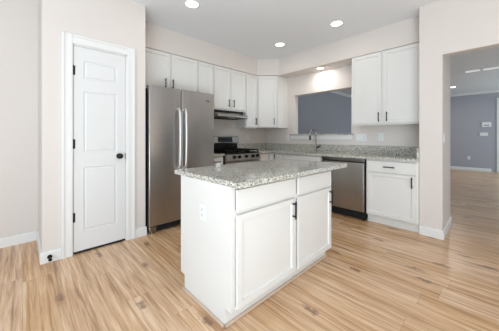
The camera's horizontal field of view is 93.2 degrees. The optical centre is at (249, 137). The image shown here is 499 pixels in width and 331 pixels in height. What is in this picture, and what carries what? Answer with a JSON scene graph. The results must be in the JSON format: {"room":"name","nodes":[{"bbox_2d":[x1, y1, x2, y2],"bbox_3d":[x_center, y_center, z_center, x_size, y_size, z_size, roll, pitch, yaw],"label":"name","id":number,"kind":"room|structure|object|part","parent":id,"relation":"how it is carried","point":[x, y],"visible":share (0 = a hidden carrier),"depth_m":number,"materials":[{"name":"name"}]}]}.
{"room":"kitchen","nodes":[
{"label":"kitchen","id":0,"kind":"room"},
{"bbox_2d":[38,0,40,244],"bbox_3d":[-1.888,-0.200,2.828,0.940,2.762,0.612,0,0,-44],"label":"wall","id":1,"kind":"structure","parent":0,"point":[39,1],"depth_m":2.50,"materials":[{"name":"beige paint"}]},
{"bbox_2d":[37,231,41,261],"bbox_3d":[-2.187,1.130,2.451,0.014,0.102,0.713,0,0,-44],"label":"baseboard","id":2,"kind":"structure","parent":1,"relation":"attached to","point":[38,239],"depth_m":2.37,"materials":[{"name":"white paint"}]},
{"bbox_2d":[41,0,144,252],"bbox_3d":[-1.636,-0.200,2.566,0.940,2.762,0.115,0,0,-44],"label":"wall","id":3,"kind":"structure","parent":0,"point":[118,22],"depth_m":2.31,"materials":[{"name":"beige paint"}]},
{"bbox_2d":[40,248,61,264],"bbox_3d":[-1.883,1.130,2.238,0.157,0.102,0.014,0,0,-44],"label":"baseboard","id":4,"kind":"structure","parent":3,"relation":"attached to","point":[56,254],"depth_m":2.24,"materials":[{"name":"white paint"}]},
{"bbox_2d":[61,31,134,258],"bbox_3d":[-1.619,0.079,2.564,0.673,2.204,0.141,0,0,-44],"label":"trim","id":5,"kind":"structure","parent":3,"relation":"attached to","point":[68,40],"depth_m":2.34,"materials":[{"name":"white paint"}]},
{"bbox_2d":[73,45,124,253],"bbox_3d":[-1.586,0.128,2.518,0.492,2.100,0.100,0,0,-44],"label":"door","id":6,"kind":"structure","parent":3,"relation":"in","point":[98,76],"depth_m":2.51,"materials":[{"name":"white paint"}]},
{"bbox_3d":[-1.442,0.213,2.632,0.062,0.062,0.066,0,0,-44],"label":"knob","id":7,"kind":"part","parent":6,"relation":"part of","materials":[{"name":"black metal"}]},
{"bbox_2d":[135,226,146,237],"bbox_3d":[-1.292,1.130,2.807,0.133,0.102,0.014,0,0,-44],"label":"baseboard","id":8,"kind":"structure","parent":3,"relation":"attached to","point":[142,231],"depth_m":2.80,"materials":[{"name":"white paint"}]},
{"bbox_2d":[0,0,265,237],"bbox_3d":[-2.360,-0.200,2.881,7.792,2.762,0.120,0,0,-44],"label":"wall","id":9,"kind":"structure","parent":0,"point":[18,18],"depth_m":2.62,"materials":[{"name":"beige paint"}]},
{"bbox_2d":[0,231,36,247],"bbox_3d":[-3.783,1.130,1.420,3.715,0.102,0.014,0,0,-44],"label":"baseboard","id":10,"kind":"structure","parent":9,"relation":"attached to","point":[31,236],"depth_m":2.60,"materials":[{"name":"white paint"}]},
{"bbox_2d":[145,47,196,91],"bbox_3d":[-1.283,-0.943,3.580,0.967,0.592,0.364,0,0,-44],"label":"upper cabinet","id":11,"kind":"object","parent":9,"relation":"attached to","point":[163,69],"visible":0.6,"depth_m":3.48,"materials":[{"name":"white paint"}]},
{"bbox_3d":[-1.352,-0.947,3.322,0.487,0.552,0.019,0,0,-44],"label":"door","id":12,"kind":"part","parent":11,"relation":"part of","materials":[{"name":"white paint"}]},
{"bbox_3d":[-1.004,-0.947,3.657,0.443,0.552,0.019,0,0,-44],"label":"door","id":13,"kind":"part","parent":11,"relation":"part of","materials":[{"name":"white paint"}]},
{"bbox_2d":[197,61,212,93],"bbox_3d":[-0.821,-0.709,4.024,0.310,1.062,0.364,0,0,-44],"label":"upper cabinet","id":14,"kind":"object","parent":9,"relation":"attached to","point":[204,70],"visible":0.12,"depth_m":3.91,"materials":[{"name":"white paint"}]},
{"bbox_2d":[213,65,245,111],"bbox_3d":[-0.438,-0.859,4.392,0.749,0.762,0.364,0,0,-44],"label":"upper cabinet","id":15,"kind":"object","parent":9,"relation":"attached to","point":[229,85],"visible":0.88,"depth_m":4.26,"materials":[{"name":"white paint"}]},
{"bbox_3d":[-0.477,-0.863,4.164,0.359,0.722,0.019,0,0,-44],"label":"door","id":16,"kind":"part","parent":15,"relation":"part of","materials":[{"name":"white paint"}]},
{"bbox_3d":[-0.209,-0.863,4.421,0.360,0.722,0.019,0,0,-44],"label":"door","id":17,"kind":"part","parent":15,"relation":"part of","materials":[{"name":"white paint"}]},
{"bbox_2d":[214,109,247,119],"bbox_3d":[-0.429,-0.407,4.344,0.688,0.138,0.443,0,0,-44],"label":"range hood","id":18,"kind":"object","parent":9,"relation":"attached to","point":[218,114],"visible":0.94,"depth_m":4.21,"materials":[{"name":"silver metal"}]},
{"bbox_2d":[235,73,256,127],"bbox_3d":[-0.054,-0.709,4.761,0.312,1.062,0.364,0,0,-44],"label":"upper cabinet","id":19,"kind":"object","parent":9,"relation":"attached to","point":[251,80],"visible":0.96,"depth_m":4.66,"materials":[{"name":"white paint"}]},
{"bbox_3d":[0.040,-0.713,4.660,0.290,1.022,0.019,0,0,-44],"label":"door","id":20,"kind":"part","parent":19,"relation":"part of","materials":[{"name":"white paint"}]},
{"bbox_2d":[257,76,287,128],"bbox_3d":[0.371,-0.715,5.000,0.626,1.050,0.607,0,0,-44],"label":"upper cabinet","id":21,"kind":"object","parent":9,"relation":"attached to","point":[272,91],"visible":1,"depth_m":4.77,"materials":[{"name":"white paint"}]},
{"bbox_3d":[0.362,-0.713,4.769,0.358,1.022,0.019,0,0,1],"label":"door","id":22,"kind":"part","parent":21,"relation":"part of","materials":[{"name":"white paint"}]},
{"bbox_2d":[0,169,498,330],"bbox_3d":[2.989,1.211,2.735,15.300,0.060,8.200,0,0,-44],"label":"floor","id":23,"kind":"structure","parent":0,"point":[373,276],"depth_m":1.88,"materials":[{"name":"brown wood"}]},
{"bbox_2d":[145,85,213,233],"bbox_3d":[-1.097,0.271,3.403,0.947,1.817,0.837,0,0,-44],"label":"refrigerator","id":24,"kind":"object","parent":23,"relation":"on","point":[179,124],"visible":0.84,"depth_m":3.03,"materials":[{"name":"silver metal"}]},
{"bbox_3d":[-1.078,0.229,2.999,0.415,1.720,0.068,0,0,-44],"label":"freezer door","id":25,"kind":"part","parent":24,"relation":"part of","materials":[{"name":"silver metal"}]},
{"bbox_3d":[-0.906,0.021,3.063,0.033,0.812,0.081,0,0,-44],"label":"handle","id":26,"kind":"part","parent":24,"relation":"part of","materials":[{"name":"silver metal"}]},
{"bbox_3d":[-0.844,0.021,3.123,0.033,0.812,0.081,0,0,-44],"label":"handle","id":27,"kind":"part","parent":24,"relation":"part of","materials":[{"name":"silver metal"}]},
{"bbox_3d":[-0.733,0.229,3.331,0.522,1.720,0.068,0,0,-44],"label":"door","id":28,"kind":"part","parent":24,"relation":"part of","materials":[{"name":"silver metal"}]},
{"bbox_2d":[214,156,222,165],"bbox_3d":[-0.716,0.741,3.911,0.283,0.878,0.635,0,0,-44],"label":"base cabinet","id":29,"kind":"object","parent":23,"relation":"on","point":[217,159],"visible":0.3,"depth_m":3.73,"materials":[{"name":"white paint"}]},
{"bbox_2d":[214,153,224,156],"bbox_3d":[-0.724,0.284,3.920,0.286,0.034,0.647,0,0,-44],"label":"countertop","id":30,"kind":"structure","parent":29,"relation":"on","point":[215,154],"depth_m":3.74,"materials":[{"name":"stone"}]},
{"bbox_2d":[214,136,260,164],"bbox_3d":[-0.300,0.571,4.254,0.777,1.180,0.739,0,0,-44],"label":"range","id":31,"kind":"object","parent":23,"relation":"on","point":[227,145],"visible":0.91,"depth_m":4.19,"materials":[{"name":"silver metal"}]},
{"bbox_2d":[214,151,258,153],"bbox_3d":[-0.310,0.269,4.264,0.773,0.016,0.608,0,0,-44],"label":"cooktop","id":32,"kind":"object","parent":31,"relation":"in","point":[223,152],"depth_m":4.07,"materials":[{"name":"black metal"}]},
{"bbox_3d":[-0.096,0.681,4.042,0.769,0.530,0.040,0,0,-44],"label":"oven door","id":33,"kind":"part","parent":31,"relation":"part of","materials":[{"name":"silver metal"}]},
{"bbox_3d":[-0.098,0.342,4.043,0.773,0.128,0.060,0,0,-44],"label":"control panel","id":34,"kind":"part","parent":31,"relation":"part of","materials":[{"name":"silver metal"}]},
{"bbox_2d":[181,170,332,328],"bbox_3d":[0.141,0.741,2.061,1.282,0.878,0.671,0,0,-44],"label":"kitchen island","id":35,"kind":"object","parent":23,"relation":"on","point":[252,242],"visible":0.93,"depth_m":1.65,"materials":[{"name":"white paint"}]},
{"bbox_2d":[199,203,205,220],"bbox_3d":[-0.327,0.520,1.637,0.008,0.116,0.072,0,0,-44],"label":"electrical outlet","id":36,"kind":"object","parent":35,"relation":"attached to","point":[202,207],"visible":1,"depth_m":1.63,"materials":[{"name":"white plastic"}]},
{"bbox_3d":[-0.321,0.740,1.651,0.019,0.877,0.622,0,0,-44],"label":"panel","id":37,"kind":"part","parent":35,"relation":"part of","materials":[{"name":"white paint"}]},
{"bbox_3d":[0.124,1.169,2.079,1.282,0.021,0.530,0,0,-44],"label":"shoe moulding","id":38,"kind":"part","parent":35,"relation":"part of","materials":[{"name":"beige wood"}]},
{"bbox_2d":[174,159,346,188],"bbox_3d":[0.180,0.284,2.151,1.446,0.034,0.800,0,0,-44],"label":"island countertop","id":39,"kind":"structure","parent":35,"relation":"on","point":[246,174],"depth_m":1.85,"materials":[{"name":"stone"}]},
{"bbox_3d":[0.138,0.770,1.655,0.605,0.578,0.019,0,0,-44],"label":"door","id":40,"kind":"part","parent":35,"relation":"part of","materials":[{"name":"white paint"}]},
{"bbox_3d":[0.138,0.391,1.655,0.605,0.135,0.019,0,0,-44],"label":"drawer","id":41,"kind":"part","parent":35,"relation":"part of","materials":[{"name":"white paint"}]},
{"bbox_3d":[0.331,0.683,1.864,1.248,0.760,0.017,0,0,-44],"label":"frame","id":42,"kind":"part","parent":35,"relation":"part of","materials":[{"name":"white paint"}]},
{"bbox_3d":[0.349,0.566,1.820,0.013,0.135,0.035,0,0,-44],"label":"handle","id":43,"kind":"part","parent":35,"relation":"part of","materials":[{"name":"black metal"}]},
{"bbox_3d":[0.582,0.391,2.082,0.546,0.135,0.019,0,0,-44],"label":"drawer","id":44,"kind":"part","parent":35,"relation":"part of","materials":[{"name":"white paint"}]},
{"bbox_3d":[0.582,0.770,2.082,0.546,0.578,0.019,0,0,-44],"label":"door","id":45,"kind":"part","parent":35,"relation":"part of","materials":[{"name":"white paint"}]},
{"bbox_2d":[259,153,283,160],"bbox_3d":[0.384,0.741,4.763,0.899,0.878,0.930,0,0,-44],"label":"base cabinet","id":46,"kind":"object","parent":23,"relation":"on","point":[264,156],"visible":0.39,"depth_m":4.48,"materials":[{"name":"white paint"}]},
{"bbox_3d":[0.261,0.687,4.471,0.303,0.732,0.019,0,0,-44],"label":"door","id":47,"kind":"part","parent":46,"relation":"part of","materials":[{"name":"white paint"}]},
{"bbox_3d":[0.500,0.687,4.461,0.019,0.732,0.318,0,0,-44],"label":"door","id":48,"kind":"part","parent":46,"relation":"part of","materials":[{"name":"white paint"}]},
{"bbox_2d":[249,149,418,161],"bbox_3d":[1.096,0.284,4.032,0.921,0.034,3.008,0,0,-44],"label":"countertop","id":49,"kind":"structure","parent":46,"relation":"on","point":[407,158],"depth_m":3.61,"materials":[{"name":"stone"}]},
{"bbox_2d":[309,129,320,151],"bbox_3d":[1.205,0.062,4.364,0.212,0.410,0.097,0,0,6],"label":"faucet","id":50,"kind":"object","parent":49,"relation":"on","point":[316,147],"visible":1,"depth_m":4.37,"materials":[{"name":"silver metal"}]},
{"bbox_3d":[1.173,0.010,4.362,0.149,0.304,0.025,0,0,-18],"label":"spout","id":51,"kind":"part","parent":50,"relation":"part of","materials":[{"name":"silver metal"}]},
{"bbox_2d":[283,154,322,161],"bbox_3d":[1.078,0.741,4.242,0.620,0.878,0.776,0,0,-44],"label":"base cabinet","id":52,"kind":"object","parent":23,"relation":"on","point":[285,156],"visible":0.14,"depth_m":4.02,"materials":[{"name":"white paint"}]},
{"bbox_2d":[322,156,367,220],"bbox_3d":[1.579,0.742,3.717,0.585,0.875,0.648,0,0,-44],"label":"dishwasher","id":53,"kind":"object","parent":23,"relation":"on","point":[348,184],"visible":0.73,"depth_m":3.44,"materials":[{"name":"silver metal"}]},
{"bbox_3d":[1.393,0.366,3.538,0.032,0.029,0.620,0,0,-44],"label":"pocket handle","id":54,"kind":"part","parent":53,"relation":"part of","materials":[{"name":"black"}]},
{"bbox_2d":[366,159,418,232],"bbox_3d":[2.032,0.741,3.264,0.639,0.878,0.603,0,0,-44],"label":"base cabinet","id":55,"kind":"object","parent":23,"relation":"on","point":[392,187],"visible":0.92,"depth_m":3.05,"materials":[{"name":"white paint"}]},
{"bbox_3d":[1.832,0.393,3.076,0.019,0.145,0.563,0,0,-44],"label":"drawer","id":56,"kind":"part","parent":55,"relation":"part of","materials":[{"name":"white paint"}]},
{"bbox_3d":[1.832,0.767,3.076,0.019,0.572,0.563,0,0,-44],"label":"door","id":57,"kind":"part","parent":55,"relation":"part of","materials":[{"name":"white paint"}]},
{"bbox_2d":[145,16,418,77],"bbox_3d":[0.356,-1.413,3.320,2.978,0.335,3.012,0,0,-44],"label":"wall","id":58,"kind":"structure","parent":0,"point":[339,53],"depth_m":3.82,"materials":[{"name":"beige paint"}]},
{"bbox_2d":[130,0,498,94],"bbox_3d":[2.989,-1.631,2.735,15.300,0.100,8.200,0,0,-44],"label":"ceiling","id":59,"kind":"structure","parent":0,"point":[252,28],"depth_m":3.31,"materials":[{"name":"white paint"}]},
{"bbox_2d":[184,0,199,7],"bbox_3d":[-0.683,-1.577,2.804,0.184,0.007,0.184,0,0,-44],"label":"recessed light","id":60,"kind":"object","parent":59,"relation":"in","point":[189,3],"visible":1,"depth_m":2.79,"materials":[{"name":"white paint"}]},
{"bbox_2d":[275,42,284,46],"bbox_3d":[0.520,-1.577,4.030,0.184,0.007,0.184,0,0,-44],"label":"recessed light","id":61,"kind":"object","parent":59,"relation":"in","point":[279,44],"visible":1,"depth_m":4.02,"materials":[{"name":"white paint"}]},
{"bbox_2d":[329,20,343,26],"bbox_3d":[1.210,-1.577,3.285,0.184,0.007,0.184,0,0,-44],"label":"recessed light","id":62,"kind":"object","parent":59,"relation":"in","point":[336,23],"visible":1,"depth_m":3.28,"materials":[{"name":"white paint"}]},
{"bbox_2d":[464,69,480,72],"bbox_3d":[5.280,-1.565,5.589,0.120,0.029,0.280,0,0,-44],"label":"ceiling light panel","id":63,"kind":"object","parent":59,"relation":"attached to","point":[475,70],"visible":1,"depth_m":5.58,"materials":[{"name":"white paint"}]},
{"bbox_2d":[482,66,498,70],"bbox_3d":[5.502,-1.565,5.387,0.120,0.029,0.280,0,0,-44],"label":"ceiling light panel","id":64,"kind":"object","parent":59,"relation":"attached to","point":[496,67],"visible":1,"depth_m":5.35,"materials":[{"name":"white paint"}]},
{"bbox_2d":[298,92,350,133],"bbox_3d":[2.963,-0.200,8.238,7.308,2.762,0.120,0,0,-44],"label":"wall","id":65,"kind":"structure","parent":0,"point":[328,112],"depth_m":7.64,"materials":[{"name":"grey paint"}]},
{"bbox_2d":[331,91,350,97],"bbox_3d":[3.045,-1.541,8.191,7.360,0.080,0.062,0,0,-44],"label":"trim","id":66,"kind":"structure","parent":65,"relation":"attached to","point":[335,92],"depth_m":8.41,"materials":[{"name":"white paint"}]},
{"bbox_2d":[266,55,449,217],"bbox_3d":[1.558,-0.200,4.323,0.145,2.762,3.232,0,0,-44],"label":"wall","id":67,"kind":"structure","parent":0,"point":[338,78],"depth_m":4.22,"materials":[{"name":"beige paint"}]},
{"bbox_2d":[291,135,351,138],"bbox_3d":[1.302,0.004,4.466,0.026,0.074,1.273,0,0,-44],"label":"trim","id":68,"kind":"structure","parent":67,"relation":"attached to","point":[292,136],"depth_m":4.38,"materials":[{"name":"white paint"}]},
{"bbox_2d":[290,134,352,134],"bbox_3d":[1.359,-0.046,4.520,0.200,0.024,1.303,0,0,-44],"label":"trim","id":69,"kind":"structure","parent":67,"relation":"on","point":[290,134],"depth_m":4.37,"materials":[{"name":"stone"}]},
{"bbox_2d":[237,143,418,158],"bbox_3d":[1.096,0.201,4.032,0.921,0.131,3.008,0,0,-44],"label":"backsplash","id":70,"kind":"structure","parent":67,"relation":"attached to","point":[390,150],"depth_m":4.11,"materials":[{"name":"stone"}]},
{"bbox_2d":[356,134,365,140],"bbox_3d":[1.850,0.006,3.908,0.009,0.116,0.164,0,0,-44],"label":"outlet","id":71,"kind":"object","parent":67,"relation":"attached to","point":[359,137],"visible":1,"depth_m":3.91,"materials":[{"name":"white plastic"}]},
{"bbox_2d":[379,133,383,140],"bbox_3d":[2.058,-0.002,3.693,0.008,0.116,0.072,0,0,-44],"label":"electrical outlet","id":72,"kind":"object","parent":67,"relation":"attached to","point":[381,135],"visible":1,"depth_m":3.69,"materials":[{"name":"white plastic"}]},
{"bbox_2d":[352,42,418,125],"bbox_3d":[2.020,-0.709,3.474,0.364,1.062,0.922,0,0,-44],"label":"upper cabinet","id":73,"kind":"object","parent":67,"relation":"attached to","point":[385,84],"visible":0.91,"depth_m":3.35,"materials":[{"name":"white paint"}]},
{"bbox_3d":[1.754,-0.713,3.553,0.019,1.022,0.422,0,0,-44],"label":"door","id":74,"kind":"part","parent":73,"relation":"part of","materials":[{"name":"white paint"}]},
{"bbox_3d":[2.075,-0.713,3.219,0.019,1.022,0.448,0,0,-44],"label":"door","id":75,"kind":"part","parent":73,"relation":"part of","materials":[{"name":"white paint"}]},
{"bbox_2d":[419,0,448,229],"bbox_3d":[2.350,-0.200,2.995,0.554,2.762,0.220,0,0,-44],"label":"wall","id":76,"kind":"structure","parent":0,"point":[433,66],"depth_m":2.81,"materials":[{"name":"beige paint"}]},
{"bbox_2d":[419,225,441,239],"bbox_3d":[2.146,1.130,2.799,0.014,0.102,0.220,0,0,-44],"label":"baseboard","id":77,"kind":"structure","parent":76,"relation":"attached to","point":[435,233],"depth_m":2.79,"materials":[{"name":"white paint"}]},
{"bbox_2d":[442,216,451,239],"bbox_3d":[2.479,1.130,2.956,0.713,0.102,0.014,0,0,-44],"label":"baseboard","id":78,"kind":"structure","parent":76,"relation":"attached to","point":[445,230],"depth_m":2.89,"materials":[{"name":"white paint"}]},
{"bbox_2d":[442,0,498,55],"bbox_3d":[3.861,-1.267,1.090,0.090,0.628,4.620,0,0,-44],"label":"wall header","id":79,"kind":"structure","parent":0,"point":[467,25],"depth_m":2.56,"materials":[{"name":"beige paint"}]},
{"bbox_2d":[450,92,498,171],"bbox_3d":[8.437,-0.200,7.904,0.120,2.762,8.100,0,0,-44],"label":"wall","id":80,"kind":"structure","parent":0,"point":[467,112],"depth_m":8.35,"materials":[{"name":"grey paint"}]},
{"bbox_2d":[450,166,491,171],"bbox_3d":[6.941,1.130,9.364,0.014,0.102,3.720,0,0,-44],"label":"baseboard","id":81,"kind":"structure","parent":80,"relation":"attached to","point":[451,167],"depth_m":8.38,"materials":[{"name":"white paint"}]},
{"bbox_2d":[450,90,498,96],"bbox_3d":[8.354,-1.541,7.859,0.062,0.080,7.900,0,0,-44],"label":"trim","id":82,"kind":"structure","parent":80,"relation":"attached to","point":[490,91],"depth_m":8.30,"materials":[{"name":"white paint"}]},
{"bbox_2d":[482,122,490,126],"bbox_3d":[8.136,-0.429,8.107,0.030,0.170,0.230,0,0,-44],"label":"thermostat","id":83,"kind":"object","parent":80,"relation":"attached to","point":[484,124],"visible":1,"depth_m":8.10,"materials":[{"name":"white plastic"}]},
{"bbox_2d":[497,98,498,171],"bbox_3d":[8.691,-0.069,7.537,0.022,2.500,1.100,0,0,-44],"label":"trim","id":84,"kind":"structure","parent":80,"relation":"attached to","point":[497,98],"depth_m":7.91,"materials":[{"name":"white paint"}]}
]}

